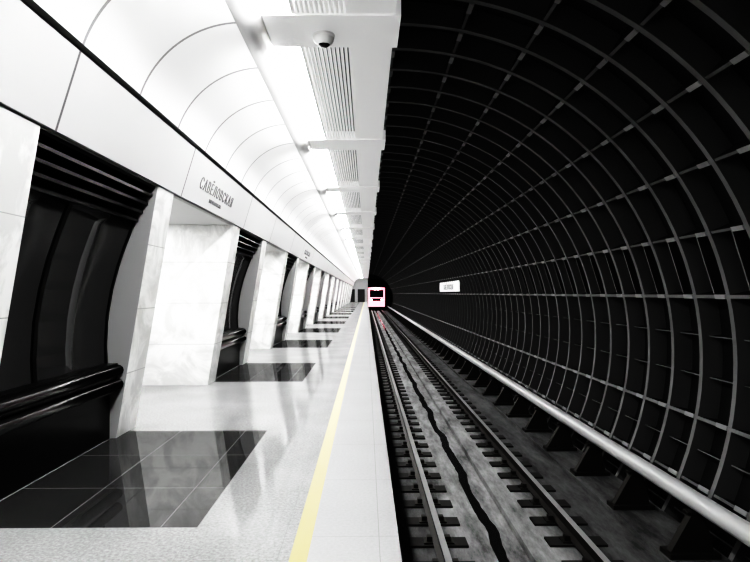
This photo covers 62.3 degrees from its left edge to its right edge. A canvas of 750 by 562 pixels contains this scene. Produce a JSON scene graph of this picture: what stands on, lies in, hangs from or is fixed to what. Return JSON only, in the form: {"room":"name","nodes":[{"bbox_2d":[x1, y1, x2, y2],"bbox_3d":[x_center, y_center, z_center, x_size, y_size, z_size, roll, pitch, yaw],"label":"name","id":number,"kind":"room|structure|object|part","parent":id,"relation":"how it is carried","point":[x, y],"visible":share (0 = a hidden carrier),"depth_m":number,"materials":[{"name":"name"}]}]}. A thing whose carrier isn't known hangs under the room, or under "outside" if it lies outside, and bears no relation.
{"room":"subway station platform","nodes":[
{"label":"subway station platform","id":0,"kind":"room"},
{"bbox_2d":[0,0,354,285],"bbox_3d":[-4.174,-0.095,36.955,3.265,4.720,138.000,0,-1,-1],"label":"wall","id":1,"kind":"structure","parent":0,"point":[49,78],"depth_m":5.22,"materials":[{"name":"grey paint"}]},
{"bbox_2d":[200,177,233,208],"bbox_3d":[-2.275,-1.230,8.947,0.095,0.296,1.870,0,-1,-1],"label":"sign","id":2,"kind":"object","parent":1,"relation":"attached to","point":[210,183],"visible":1,"depth_m":8.88,"materials":[{"name":"grey metal"}]},
{"bbox_2d":[0,302,401,561],"bbox_3d":[-3.054,3.084,36.909,5.505,1.642,138.000,0,-1,-1],"label":"floor","id":3,"kind":"structure","parent":0,"point":[283,456],"depth_m":5.21,"materials":[{"name":"stone"}]},
{"bbox_2d":[0,105,173,499],"bbox_3d":[-3.697,0.305,5.425,2.755,2.700,3.500,0,-1,-1],"label":"pillar","id":4,"kind":"structure","parent":3,"relation":"on","point":[83,237],"depth_m":5.48,"materials":[{"name":"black stone"}]},
{"bbox_2d":[142,225,266,384],"bbox_3d":[-3.790,0.436,12.173,2.755,2.700,3.500,0,-1,-1],"label":"pillar","id":5,"kind":"structure","parent":3,"relation":"on","point":[210,276],"depth_m":10.45,"materials":[{"name":"white stone"}]},
{"bbox_2d":[250,252,298,348],"bbox_3d":[-3.882,0.566,18.921,2.755,2.700,3.500,0,-1,-1],"label":"pillar","id":6,"kind":"structure","parent":3,"relation":"on","point":[279,271],"depth_m":17.20,"materials":[{"name":"white stone"}]},
{"bbox_2d":[287,263,315,332],"bbox_3d":[-3.975,0.697,25.669,2.755,2.700,3.500,0,-1,-1],"label":"pillar","id":7,"kind":"structure","parent":3,"relation":"on","point":[302,291],"depth_m":23.96,"materials":[{"name":"white stone"}]},
{"bbox_2d":[307,270,325,323],"bbox_3d":[-4.067,0.828,32.417,2.755,2.700,3.500,0,-1,-1],"label":"pillar","id":8,"kind":"structure","parent":3,"relation":"on","point":[319,277],"depth_m":30.71,"materials":[{"name":"white stone"}]},
{"bbox_2d":[318,274,331,318],"bbox_3d":[-4.160,0.958,39.166,2.755,2.700,3.500,0,-1,-1],"label":"pillar","id":9,"kind":"structure","parent":3,"relation":"on","point":[328,278],"depth_m":37.46,"materials":[{"name":"white stone"}]},
{"bbox_2d":[326,277,336,314],"bbox_3d":[-4.253,1.089,45.914,2.755,2.700,3.500,0,-1,-1],"label":"pillar","id":10,"kind":"structure","parent":3,"relation":"on","point":[334,279],"depth_m":44.20,"materials":[{"name":"white stone"}]},
{"bbox_2d":[332,279,340,311],"bbox_3d":[-4.345,1.219,52.662,2.755,2.700,3.500,0,-1,-1],"label":"pillar","id":11,"kind":"structure","parent":3,"relation":"on","point":[338,280],"depth_m":50.95,"materials":[{"name":"white stone"}]},
{"bbox_2d":[336,281,343,309],"bbox_3d":[-4.438,1.350,59.410,2.755,2.700,3.500,0,-1,-1],"label":"pillar","id":12,"kind":"structure","parent":3,"relation":"on","point":[342,282],"depth_m":57.71,"materials":[{"name":"white stone"}]},
{"bbox_2d":[340,282,345,307],"bbox_3d":[-4.530,1.480,66.158,2.755,2.700,3.500,0,-1,-1],"label":"pillar","id":13,"kind":"structure","parent":3,"relation":"on","point":[344,283],"depth_m":64.46,"materials":[{"name":"white stone"}]},
{"bbox_2d":[342,283,347,306],"bbox_3d":[-4.623,1.611,72.906,2.755,2.700,3.500,0,-1,-1],"label":"pillar","id":14,"kind":"structure","parent":3,"relation":"on","point":[346,283],"depth_m":71.19,"materials":[{"name":"white stone"}]},
{"bbox_2d":[345,284,348,304],"bbox_3d":[-4.715,1.742,79.654,2.755,2.700,3.500,0,-1,-1],"label":"pillar","id":15,"kind":"structure","parent":3,"relation":"on","point":[348,284],"depth_m":77.97,"materials":[{"name":"white stone"}]},
{"bbox_2d":[33,0,400,281],"bbox_3d":[-2.852,-1.752,37.005,5.310,1.364,138.000,0,-1,-1],"label":"ceiling","id":16,"kind":"structure","parent":0,"point":[214,69],"depth_m":6.67,"materials":[{"name":"white paint"}]},
{"bbox_2d":[259,0,289,10],"bbox_3d":[-0.849,-2.465,3.647,0.250,0.030,3.780,0,-1,-1],"label":"ceiling light","id":17,"kind":"object","parent":16,"relation":"in","point":[267,5],"depth_m":5.43,"materials":[{"name":"white plastic"}]},
{"bbox_2d":[276,47,323,136],"bbox_3d":[-0.911,-2.378,8.146,0.250,0.030,3.780,0,-1,-1],"label":"ceiling light","id":18,"kind":"object","parent":16,"relation":"in","point":[292,60],"depth_m":7.60,"materials":[{"name":"white plastic"}]},
{"bbox_2d":[287,0,349,13],"bbox_3d":[-0.462,-2.467,3.652,0.525,0.085,3.780,0,-1,-1],"label":"ceiling vent","id":19,"kind":"object","parent":16,"relation":"in","point":[292,5],"visible":0.99,"depth_m":5.43,"materials":[{"name":"white metal"}]},
{"bbox_2d":[313,30,334,47],"bbox_3d":[-0.491,-2.307,5.960,0.210,0.127,0.210,0,-1,-1],"label":"security camera","id":20,"kind":"object","parent":16,"relation":"attached to","point":[324,39],"visible":1,"depth_m":5.89,"materials":[{"name":"white plastic"}]},
{"bbox_2d":[314,150,336,184],"bbox_3d":[-0.973,-2.291,12.645,0.250,0.030,3.780,0,-1,-1],"label":"ceiling light","id":21,"kind":"object","parent":16,"relation":"in","point":[323,157],"depth_m":12.35,"materials":[{"name":"white plastic"}]},
{"bbox_2d":[300,47,356,138],"bbox_3d":[-0.524,-2.380,8.151,0.525,0.085,3.780,0,-1,-1],"label":"ceiling vent","id":22,"kind":"object","parent":16,"relation":"in","point":[315,88],"visible":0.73,"depth_m":7.58,"materials":[{"name":"white metal"}]},
{"bbox_2d":[330,192,343,210],"bbox_3d":[-1.034,-2.204,17.143,0.250,0.030,3.780,0,-1,-1],"label":"ceiling light","id":23,"kind":"object","parent":16,"relation":"in","point":[335,196],"depth_m":17.08,"materials":[{"name":"white plastic"}]},
{"bbox_2d":[338,215,348,226],"bbox_3d":[-1.096,-2.117,21.642,0.250,0.030,3.780,0,-1,-1],"label":"ceiling light","id":24,"kind":"object","parent":16,"relation":"in","point":[343,220],"depth_m":21.55,"materials":[{"name":"white plastic"}]},
{"bbox_2d":[328,150,359,185],"bbox_3d":[-0.585,-2.293,12.650,0.525,0.085,3.780,0,-1,-1],"label":"ceiling vent","id":25,"kind":"object","parent":16,"relation":"in","point":[335,156],"visible":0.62,"depth_m":12.35,"materials":[{"name":"white metal"}]},
{"bbox_2d":[344,230,350,236],"bbox_3d":[-1.158,-2.030,26.141,0.250,0.030,3.780,0,-1,-1],"label":"ceiling light","id":26,"kind":"object","parent":16,"relation":"in","point":[347,232],"depth_m":26.27,"materials":[{"name":"white plastic"}]},
{"bbox_2d":[339,192,361,211],"bbox_3d":[-0.647,-2.206,17.149,0.525,0.085,3.780,0,-1,-1],"label":"ceiling vent","id":27,"kind":"object","parent":16,"relation":"in","point":[345,194],"visible":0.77,"depth_m":16.94,"materials":[{"name":"white metal"}]},
{"bbox_2d":[346,215,362,226],"bbox_3d":[-0.709,-2.119,21.647,0.525,0.085,3.780,0,-1,-1],"label":"ceiling vent","id":28,"kind":"object","parent":16,"relation":"in","point":[350,223],"visible":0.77,"depth_m":21.68,"materials":[{"name":"white metal"}]},
{"bbox_2d":[350,230,362,237],"bbox_3d":[-0.770,-2.032,26.146,0.525,0.085,3.780,0,-1,-1],"label":"ceiling vent","id":29,"kind":"object","parent":16,"relation":"in","point":[360,233],"visible":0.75,"depth_m":26.46,"materials":[{"name":"white metal"}]},
{"bbox_2d":[352,240,363,244],"bbox_3d":[-0.832,-1.945,30.645,0.525,0.085,3.780,0,-1,-1],"label":"ceiling vent","id":30,"kind":"object","parent":16,"relation":"in","point":[360,242],"visible":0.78,"depth_m":30.85,"materials":[{"name":"white metal"}]},
{"bbox_3d":[-1.312,-1.812,37.388,0.250,0.030,134.280,0,-1,-1],"label":"luminous ceiling panel","id":31,"kind":"part","parent":16,"relation":"part of","materials":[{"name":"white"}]},
{"bbox_2d":[354,247,363,250],"bbox_3d":[-0.894,-1.858,35.144,0.525,0.085,3.780,0,-1,-1],"label":"ceiling vent","id":32,"kind":"object","parent":16,"relation":"in","point":[355,248],"visible":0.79,"depth_m":34.97,"materials":[{"name":"white metal"}]},
{"bbox_3d":[-0.925,-1.822,37.393,0.525,0.050,134.280,0,-1,-1],"label":"ventilation ceiling panel","id":33,"kind":"part","parent":16,"relation":"part of","materials":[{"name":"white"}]},
{"bbox_2d":[350,274,391,310],"bbox_3d":[-0.052,2.932,135.966,13.625,14.000,60.030,0,-1,-1],"label":"wall","id":34,"kind":"structure","parent":0,"point":[360,288],"depth_m":106.01,"materials":[{"name":"grey"}]},
{"bbox_2d":[369,309,731,561],"bbox_3d":[1.415,3.761,36.957,3.844,0.690,138.000,0,-1,-1],"label":"railway track","id":35,"kind":"object","parent":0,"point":[469,484],"visible":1,"depth_m":9.25,"materials":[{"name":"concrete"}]},
{"bbox_2d":[368,287,384,308],"bbox_3d":[-0.141,3.364,128.809,2.720,3.647,57.920,0,-1,-1],"label":"train","id":36,"kind":"object","parent":35,"relation":"on","point":[376,295],"visible":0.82,"depth_m":99.90,"materials":[{"name":"grey metal"}]},
{"bbox_2d":[386,306,749,559],"bbox_3d":[2.973,3.194,36.964,0.540,0.676,137.750,0,-1,-1],"label":"pipe","id":37,"kind":"object","parent":35,"relation":"on","point":[691,540],"visible":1,"depth_m":8.92,"materials":[{"name":"silver metal"}]},
{"bbox_2d":[369,0,749,561],"bbox_3d":[1.652,0.662,37.020,4.961,6.812,138.000,0,-1,-1],"label":"wall","id":38,"kind":"structure","parent":0,"point":[580,169],"depth_m":8.86,"materials":[{"name":"black metal"}]},
{"bbox_2d":[440,280,460,291],"bbox_3d":[3.818,0.289,31.456,0.228,0.500,7.200,0,-1,-1],"label":"name sign","id":39,"kind":"object","parent":38,"relation":"attached to","point":[450,286],"visible":1,"depth_m":30.58,"materials":[{"name":"white"}]}
]}

